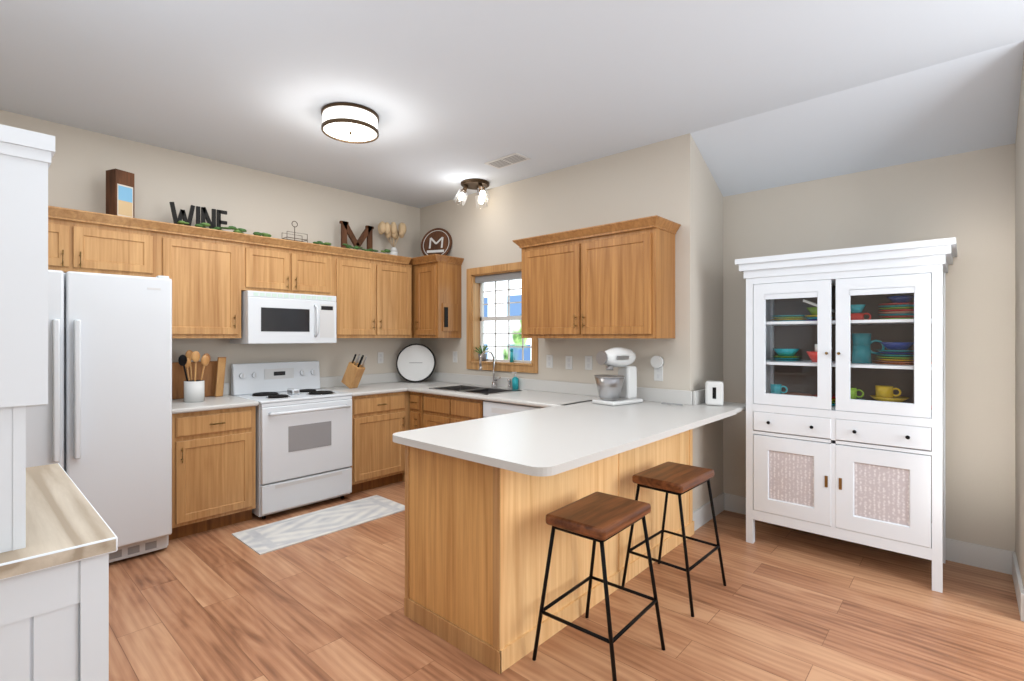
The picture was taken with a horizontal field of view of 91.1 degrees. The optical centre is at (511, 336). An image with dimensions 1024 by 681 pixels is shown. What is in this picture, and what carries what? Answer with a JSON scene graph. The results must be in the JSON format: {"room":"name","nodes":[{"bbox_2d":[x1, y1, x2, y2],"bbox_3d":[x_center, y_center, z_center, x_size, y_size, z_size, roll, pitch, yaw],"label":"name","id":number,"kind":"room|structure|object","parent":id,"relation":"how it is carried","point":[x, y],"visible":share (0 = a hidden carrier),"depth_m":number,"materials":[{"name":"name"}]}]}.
{"room":"kitchen","nodes":[
{"label":"kitchen","id":0,"kind":"room"},
{"bbox_2d":[0,110,419,395],"bbox_3d":[-2.199,-0.030,4.512,0.120,2.860,5.030,0,0,42],"label":"wall","id":1,"kind":"structure","parent":0,"point":[250,201],"depth_m":4.25,"materials":[{"name":"beige paint"}]},
{"bbox_2d":[48,206,159,276],"bbox_3d":[-2.956,-0.613,3.339,0.328,0.386,0.934,0,0,42],"label":"upper cabinet","id":2,"kind":"object","parent":1,"relation":"attached to","point":[78,240],"depth_m":3.34,"materials":[{"name":"brown wood"}]},
{"bbox_2d":[106,169,133,217],"bbox_3d":[-2.743,-0.985,3.516,0.113,0.340,0.120,0,0,22],"label":"decor","id":3,"kind":"object","parent":2,"relation":"on","point":[119,192],"visible":0.79,"depth_m":3.47,"materials":[{"name":"brown wood"}]},
{"bbox_2d":[160,222,243,337],"bbox_3d":[-2.454,-0.398,3.892,0.328,0.816,0.561,0,0,42],"label":"upper cabinet","id":4,"kind":"object","parent":1,"relation":"attached to","point":[212,274],"depth_m":3.79,"materials":[{"name":"brown wood"}]},
{"bbox_2d":[177,221,189,224],"bbox_3d":[-2.351,-0.851,3.590,0.115,0.070,0.072,0,0,42],"label":"greenery","id":5,"kind":"object","parent":4,"relation":"on","point":[179,222],"depth_m":3.70,"materials":[{"name":"green plant"}]},
{"bbox_2d":[169,202,226,227],"bbox_3d":[-2.436,-0.918,3.923,0.060,0.207,0.420,0,0,42],"label":"decor","id":6,"kind":"object","parent":4,"relation":"on","point":[217,221],"visible":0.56,"depth_m":3.91,"materials":[{"name":"black metal"}]},
{"bbox_2d":[195,222,246,233],"bbox_3d":[-2.153,-0.851,3.754,0.208,0.070,0.360,0,0,42],"label":"greenery","id":7,"kind":"object","parent":4,"relation":"on","point":[239,230],"depth_m":3.92,"materials":[{"name":"green plant"}]},
{"bbox_2d":[244,234,335,295],"bbox_3d":[-2.004,-0.591,4.389,0.328,0.431,0.779,0,0,42],"label":"upper cabinet","id":8,"kind":"object","parent":1,"relation":"attached to","point":[270,264],"depth_m":4.26,"materials":[{"name":"brown wood"}]},
{"bbox_2d":[253,232,270,236],"bbox_3d":[-1.983,-0.851,3.995,0.134,0.070,0.149,0,0,42],"label":"greenery","id":9,"kind":"object","parent":8,"relation":"on","point":[255,233],"depth_m":4.22,"materials":[{"name":"green plant"}]},
{"bbox_2d":[230,290,335,343],"bbox_3d":[-1.957,-0.157,4.352,0.448,0.423,0.752,0,0,42],"label":"over-the-range microwave","id":10,"kind":"object","parent":8,"relation":"attached to","point":[278,318],"visible":1,"depth_m":4.18,"materials":[{"name":"white"}]},
{"bbox_2d":[282,221,307,242],"bbox_3d":[-1.923,-0.922,4.444,0.106,0.210,0.186,0,0,42],"label":"wire caddy","id":11,"kind":"object","parent":8,"relation":"on","point":[294,235],"visible":0.81,"depth_m":4.44,"materials":[{"name":"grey metal"}]},
{"bbox_2d":[313,241,330,245],"bbox_3d":[-1.640,-0.851,4.377,0.141,0.070,0.163,0,0,42],"label":"greenery","id":12,"kind":"object","parent":8,"relation":"on","point":[318,242],"depth_m":4.61,"materials":[{"name":"green plant"}]},
{"bbox_2d":[336,247,411,337],"bbox_3d":[-1.448,-0.398,5.002,0.328,0.816,0.878,0,0,42],"label":"upper cabinet","id":13,"kind":"object","parent":1,"relation":"attached to","point":[374,291],"depth_m":4.86,"materials":[{"name":"brown wood"}]},
{"bbox_2d":[339,221,373,251],"bbox_3d":[-1.527,-0.967,4.948,0.030,0.304,0.360,0,0,42],"label":"decor","id":14,"kind":"object","parent":13,"relation":"on","point":[346,230],"visible":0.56,"depth_m":4.92,"materials":[{"name":"brown wood"}]},
{"bbox_2d":[342,244,390,252],"bbox_3d":[-1.345,-0.851,4.642,0.221,0.070,0.520,0,0,42],"label":"greenery","id":15,"kind":"object","parent":13,"relation":"on","point":[347,246],"depth_m":4.85,"materials":[{"name":"green plant"}]},
{"bbox_2d":[378,221,405,255],"bbox_3d":[-1.245,-1.012,5.213,0.158,0.393,0.322,0,0,42],"label":"decorative vase","id":16,"kind":"object","parent":13,"relation":"on","point":[391,230],"visible":0.96,"depth_m":5.18,"materials":[{"name":"white ceramic"}]},
{"bbox_2d":[378,352,383,362],"bbox_3d":[-1.390,0.220,5.310,0.006,0.116,0.070,0,0,42],"label":"electrical outlet plate","id":17,"kind":"object","parent":1,"relation":"attached to","point":[380,354],"depth_m":5.31,"materials":[{"name":"white plastic"}]},
{"bbox_2d":[0,0,1023,207],"bbox_3d":[0.331,-1.510,1.705,7.800,0.100,4.270,0,0,42],"label":"ceiling","id":18,"kind":"structure","parent":0,"point":[452,94],"depth_m":2.74,"materials":[{"name":"white paint"}]},
{"bbox_2d":[321,102,378,143],"bbox_3d":[-1.060,-1.395,3.297,0.360,0.130,0.360,0,0,42],"label":"drum light","id":19,"kind":"object","parent":18,"relation":"attached to","point":[349,122],"visible":1,"depth_m":3.20,"materials":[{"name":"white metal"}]},
{"bbox_2d":[453,178,489,208],"bbox_3d":[-0.321,-1.349,4.743,0.358,0.222,0.369,0,0,42],"label":"ceiling light","id":20,"kind":"object","parent":18,"relation":"hanging from","point":[480,186],"visible":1,"depth_m":4.70,"materials":[{"name":"white glass"}]},
{"bbox_2d":[484,153,530,168],"bbox_3d":[-0.040,-1.454,4.154,0.360,0.010,0.180,0,0,42],"label":"ceiling vent","id":21,"kind":"object","parent":18,"relation":"in","point":[507,160],"visible":0.98,"depth_m":4.13,"materials":[{"name":"white metal"}]},
{"bbox_2d":[420,133,697,510],"bbox_3d":[0.163,-0.030,4.698,3.130,2.860,0.140,0,0,42],"label":"wall","id":22,"kind":"structure","parent":0,"point":[660,178],"depth_m":4.14,"materials":[{"name":"beige paint"}]},
{"bbox_2d":[408,254,463,337],"bbox_3d":[-0.897,-0.402,5.304,0.740,0.824,0.381,0,0,42],"label":"upper cabinet","id":23,"kind":"object","parent":22,"relation":"attached to","point":[436,295],"visible":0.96,"depth_m":5.11,"materials":[{"name":"brown wood"}]},
{"bbox_2d":[421,228,451,255],"bbox_3d":[-0.807,-0.993,5.362,0.360,0.356,0.090,0,0,17],"label":"round sign","id":24,"kind":"object","parent":23,"relation":"on","point":[437,241],"visible":0.9,"depth_m":5.36,"materials":[{"name":"brown wood"}]},
{"bbox_2d":[453,351,456,362],"bbox_3d":[-0.601,0.210,5.292,0.070,0.116,0.006,0,0,42],"label":"electrical outlet plate","id":25,"kind":"object","parent":22,"relation":"attached to","point":[454,352],"depth_m":5.28,"materials":[{"name":"white plastic"}]},
{"bbox_2d":[466,262,537,372],"bbox_3d":[-0.073,-0.185,4.892,0.936,1.026,0.160,0,0,42],"label":"window","id":26,"kind":"structure","parent":22,"relation":"in","point":[475,318],"depth_m":5.11,"materials":[{"name":"brown wood"}]},
{"bbox_2d":[475,345,513,361],"bbox_3d":[-0.186,0.163,4.982,0.528,0.159,0.119,0,0,42],"label":"plant","id":27,"kind":"object","parent":26,"relation":"on","point":[485,355],"visible":0.67,"depth_m":5.06,"materials":[{"name":"green plant"}]},
{"bbox_2d":[475,271,521,282],"bbox_3d":[-0.068,-0.585,4.897,0.772,0.064,0.065,0,0,42],"label":"window blind","id":28,"kind":"object","parent":26,"relation":"attached to","point":[508,277],"depth_m":4.91,"materials":[{"name":"white fabric"}]},
{"bbox_2d":[482,281,521,316],"bbox_3d":[-0.030,-0.400,4.939,0.730,0.390,0.013,0,0,42],"label":"window grille","id":29,"kind":"object","parent":26,"relation":"attached to","point":[508,289],"depth_m":4.94,"materials":[{"name":"white"}]},
{"bbox_2d":[482,320,530,359],"bbox_3d":[-0.030,0.030,4.939,0.730,0.390,0.013,0,0,42],"label":"window grille","id":30,"kind":"object","parent":26,"relation":"attached to","point":[495,333],"depth_m":4.93,"materials":[{"name":"white"}]},
{"bbox_2d":[546,355,552,367],"bbox_3d":[0.332,0.215,4.445,0.070,0.116,0.006,0,0,42],"label":"electrical outlet plate","id":31,"kind":"object","parent":22,"relation":"attached to","point":[549,358],"depth_m":4.44,"materials":[{"name":"white plastic"}]},
{"bbox_2d":[566,356,571,369],"bbox_3d":[0.488,0.220,4.304,0.070,0.116,0.006,0,0,42],"label":"electrical outlet plate","id":32,"kind":"object","parent":22,"relation":"attached to","point":[568,358],"depth_m":4.30,"materials":[{"name":"white plastic"}]},
{"bbox_2d":[585,356,591,369],"bbox_3d":[0.636,0.215,4.170,0.070,0.116,0.006,0,0,42],"label":"electrical outlet plate","id":33,"kind":"object","parent":22,"relation":"attached to","point":[588,359],"depth_m":4.17,"materials":[{"name":"white plastic"}]},
{"bbox_2d":[516,215,675,337],"bbox_3d":[0.629,-0.398,3.955,1.220,0.816,0.328,0,0,42],"label":"upper cabinet","id":34,"kind":"object","parent":22,"relation":"attached to","point":[614,280],"depth_m":3.71,"materials":[{"name":"brown wood"}]},
{"bbox_2d":[651,356,663,380],"bbox_3d":[1.083,0.234,3.740,0.090,0.188,0.041,0,0,42],"label":"electrical outlet plate","id":35,"kind":"object","parent":22,"relation":"attached to","point":[657,362],"depth_m":3.73,"materials":[{"name":"white plastic"}]},
{"bbox_2d":[693,493,1023,621],"bbox_3d":[3.074,1.333,2.400,4.270,0.135,0.674,0,0,42],"label":"baseboard","id":36,"kind":"structure","parent":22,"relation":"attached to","point":[986,557],"depth_m":3.08,"materials":[{"name":"white wood"}]},
{"bbox_2d":[109,481,1023,680],"bbox_3d":[0.586,1.440,1.986,7.800,0.080,5.030,0,0,42],"label":"floor","id":37,"kind":"structure","parent":0,"point":[225,604],"depth_m":2.51,"materials":[{"name":"brown wood"}]},
{"bbox_2d":[0,124,117,680],"bbox_3d":[-1.493,0.475,1.293,1.020,1.850,0.590,0,0,42],"label":"hutch","id":38,"kind":"object","parent":37,"relation":"on","point":[58,540],"visible":1,"depth_m":1.10,"materials":[{"name":"white wood"}]},
{"bbox_2d":[26,270,171,562],"bbox_3d":[-2.763,0.492,3.160,0.800,1.775,0.900,0,0,42],"label":"fridge","id":39,"kind":"object","parent":37,"relation":"on","point":[99,427],"visible":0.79,"depth_m":3.04,"materials":[{"name":"white metal"}]},
{"bbox_2d":[169,406,255,539],"bbox_3d":[-2.334,0.960,3.791,0.643,0.880,0.550,0,0,42],"label":"base cabinet","id":40,"kind":"object","parent":37,"relation":"on","point":[213,469],"visible":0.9,"depth_m":3.59,"materials":[{"name":"brown wood"}]},
{"bbox_2d":[172,383,258,413],"bbox_3d":[-2.334,0.452,3.791,0.642,0.134,0.570,0,0,42],"label":"countertop","id":41,"kind":"structure","parent":40,"relation":"on","point":[226,401],"depth_m":3.67,"materials":[{"name":"grey laminate"}]},
{"bbox_2d":[178,350,210,402],"bbox_3d":[-2.376,0.291,3.770,0.206,0.385,0.234,0,0,42],"label":"utensil crock","id":42,"kind":"object","parent":41,"relation":"on","point":[194,390],"visible":1,"depth_m":3.72,"materials":[{"name":"white ceramic"}]},
{"bbox_2d":[172,357,225,398],"bbox_3d":[-2.509,0.322,3.922,0.153,0.323,0.460,0,0,42],"label":"cutting boards","id":43,"kind":"object","parent":41,"relation":"on","point":[214,375],"visible":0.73,"depth_m":4.02,"materials":[{"name":"brown wood"}]},
{"bbox_2d":[231,361,351,518],"bbox_3d":[-1.844,0.812,4.250,0.699,1.175,0.760,0,0,42],"label":"stove","id":44,"kind":"object","parent":37,"relation":"on","point":[303,439],"visible":0.98,"depth_m":4.09,"materials":[{"name":"white metal"}]},
{"bbox_2d":[232,495,404,554],"bbox_3d":[-1.405,1.397,3.825,0.500,0.007,1.180,0,0,42],"label":"rug","id":45,"kind":"object","parent":37,"relation":"on","point":[268,538],"visible":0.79,"depth_m":3.73,"materials":[{"name":"white fabric"}]},
{"bbox_2d":[348,391,409,494],"bbox_3d":[-1.212,0.960,5.028,0.643,0.880,1.212,0,0,42],"label":"base cabinet","id":46,"kind":"object","parent":37,"relation":"on","point":[378,453],"visible":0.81,"depth_m":4.60,"materials":[{"name":"brown wood"}]},
{"bbox_2d":[320,373,403,396],"bbox_3d":[-1.436,0.452,4.781,0.642,0.134,0.565,0,0,42],"label":"countertop","id":47,"kind":"structure","parent":46,"relation":"on","point":[381,383],"depth_m":4.91,"materials":[{"name":"grey laminate"}]},
{"bbox_2d":[341,354,366,388],"bbox_3d":[-1.482,0.321,4.735,0.253,0.325,0.100,0,0,27],"label":"knife block","id":48,"kind":"object","parent":47,"relation":"on","point":[353,374],"visible":0.98,"depth_m":4.70,"materials":[{"name":"brown wood"}]},
{"bbox_2d":[409,392,483,429],"bbox_3d":[-0.422,0.960,4.696,1.015,0.880,0.643,0,0,42],"label":"base cabinet","id":49,"kind":"object","parent":37,"relation":"on","point":[428,410],"visible":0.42,"depth_m":4.51,"materials":[{"name":"brown wood"}]},
{"bbox_2d":[483,401,541,417],"bbox_3d":[0.187,0.963,4.159,0.600,0.875,0.621,0,0,42],"label":"dishwasher","id":50,"kind":"object","parent":37,"relation":"on","point":[491,408],"visible":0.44,"depth_m":3.99,"materials":[{"name":"white metal"}]},
{"bbox_2d":[404,429,693,673],"bbox_3d":[0.370,0.960,3.056,0.681,0.880,2.009,0,0,42],"label":"base cabinet","id":51,"kind":"object","parent":37,"relation":"on","point":[477,538],"visible":0.6,"depth_m":2.34,"materials":[{"name":"brown wood"}]},
{"bbox_2d":[393,404,703,475],"bbox_3d":[0.222,0.502,2.700,1.000,0.034,1.420,0,0,42],"label":"countertop","id":52,"kind":"structure","parent":51,"relation":"on","point":[567,426],"depth_m":2.47,"materials":[{"name":"grey laminate"}]},
{"bbox_2d":[392,372,739,424],"bbox_3d":[0.014,0.532,4.293,3.447,0.294,0.660,0,0,42],"label":"countertop","id":53,"kind":"structure","parent":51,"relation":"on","point":[478,387],"depth_m":4.09,"materials":[{"name":"grey laminate"}]},
{"bbox_2d":[396,344,435,382],"bbox_3d":[-1.027,0.277,5.366,0.421,0.413,0.103,0,0,-4],"label":"round board","id":54,"kind":"object","parent":53,"relation":"on","point":[415,363],"visible":1,"depth_m":5.36,"materials":[{"name":"white ceramic"}]},
{"bbox_2d":[479,350,510,388],"bbox_3d":[-0.159,0.301,4.697,0.242,0.357,0.218,0,0,42],"label":"faucet","id":55,"kind":"object","parent":53,"relation":"on","point":[480,368],"visible":1,"depth_m":4.76,"materials":[{"name":"silver metal"}]},
{"bbox_2d":[512,372,518,389],"bbox_3d":[0.028,0.403,4.646,0.060,0.162,0.070,0,0,42],"label":"soap bottle","id":56,"kind":"object","parent":53,"relation":"on","point":[515,382],"visible":0.96,"depth_m":4.63,"materials":[{"name":"teal"}]},
{"bbox_2d":[592,347,642,405],"bbox_3d":[0.771,0.280,3.679,0.261,0.409,0.387,0,0,42],"label":"stand mixer","id":57,"kind":"object","parent":53,"relation":"on","point":[620,388],"visible":1,"depth_m":3.60,"materials":[{"name":"white metal"}]},
{"bbox_2d":[705,380,723,405],"bbox_3d":[1.442,0.399,3.578,0.120,0.170,0.112,0,0,22],"label":"toaster","id":58,"kind":"object","parent":53,"relation":"on","point":[714,393],"visible":1,"depth_m":3.53,"materials":[{"name":"white plastic"}]},
{"bbox_2d":[740,403,745,411],"bbox_3d":[1.512,0.452,3.623,0.327,0.134,0.360,0,0,42],"label":"countertop","id":59,"kind":"structure","parent":51,"relation":"on","point":[742,405],"depth_m":3.51,"materials":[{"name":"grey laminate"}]},
{"bbox_2d":[532,492,664,680],"bbox_3d":[0.387,1.078,2.214,0.432,0.646,0.461,0,0,42],"label":"stool","id":60,"kind":"object","parent":37,"relation":"on","point":[600,517],"visible":1,"depth_m":2.15,"materials":[{"name":"brown wood"}]},
{"bbox_2d":[622,461,725,616],"bbox_3d":[0.907,1.078,2.809,0.424,0.646,0.454,0,0,42],"label":"stool","id":61,"kind":"object","parent":37,"relation":"on","point":[679,479],"visible":0.98,"depth_m":2.75,"materials":[{"name":"brown wood"}]},
{"bbox_2d":[735,237,956,592],"bbox_3d":[2.134,0.435,3.262,1.130,1.930,0.580,0,0,42],"label":"hutch","id":62,"kind":"object","parent":37,"relation":"on","point":[845,394],"visible":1,"depth_m":3.09,"materials":[{"name":"white wood"}]},
{"bbox_2d":[698,149,722,507],"bbox_3d":[1.500,-0.030,3.932,0.120,2.860,0.520,0,0,42],"label":"wall","id":63,"kind":"structure","parent":0,"point":[710,300],"depth_m":3.88,"materials":[{"name":"beige paint"}]},
{"bbox_2d":[690,40,1023,196],"bbox_3d":[2.119,-1.350,3.275,1.682,0.420,0.660,0,0,42],"label":"ceiling","id":64,"kind":"structure","parent":0,"point":[969,103],"depth_m":3.12,"materials":[{"name":"white paint"}]},
{"bbox_2d":[723,144,1014,551],"bbox_3d":[2.381,-0.030,3.564,1.920,2.860,0.120,0,0,42],"label":"wall","id":65,"kind":"structure","parent":0,"point":[966,200],"depth_m":3.14,"materials":[{"name":"beige paint"}]},
{"bbox_2d":[1015,55,1023,587],"bbox_3d":[2.786,-0.030,2.671,0.120,2.860,0.660,0,0,42],"label":"wall","id":66,"kind":"structure","parent":0,"point":[1019,347],"depth_m":2.72,"materials":[{"name":"beige paint"}]},
{"label":"outside","id":67,"kind":"structure","parent":0,"visible":0},
{"bbox_2d":[484,279,530,360],"bbox_3d":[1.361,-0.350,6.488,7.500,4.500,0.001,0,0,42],"label":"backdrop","id":68,"kind":"structure","parent":67,"point":[502,326],"depth_m":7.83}
]}

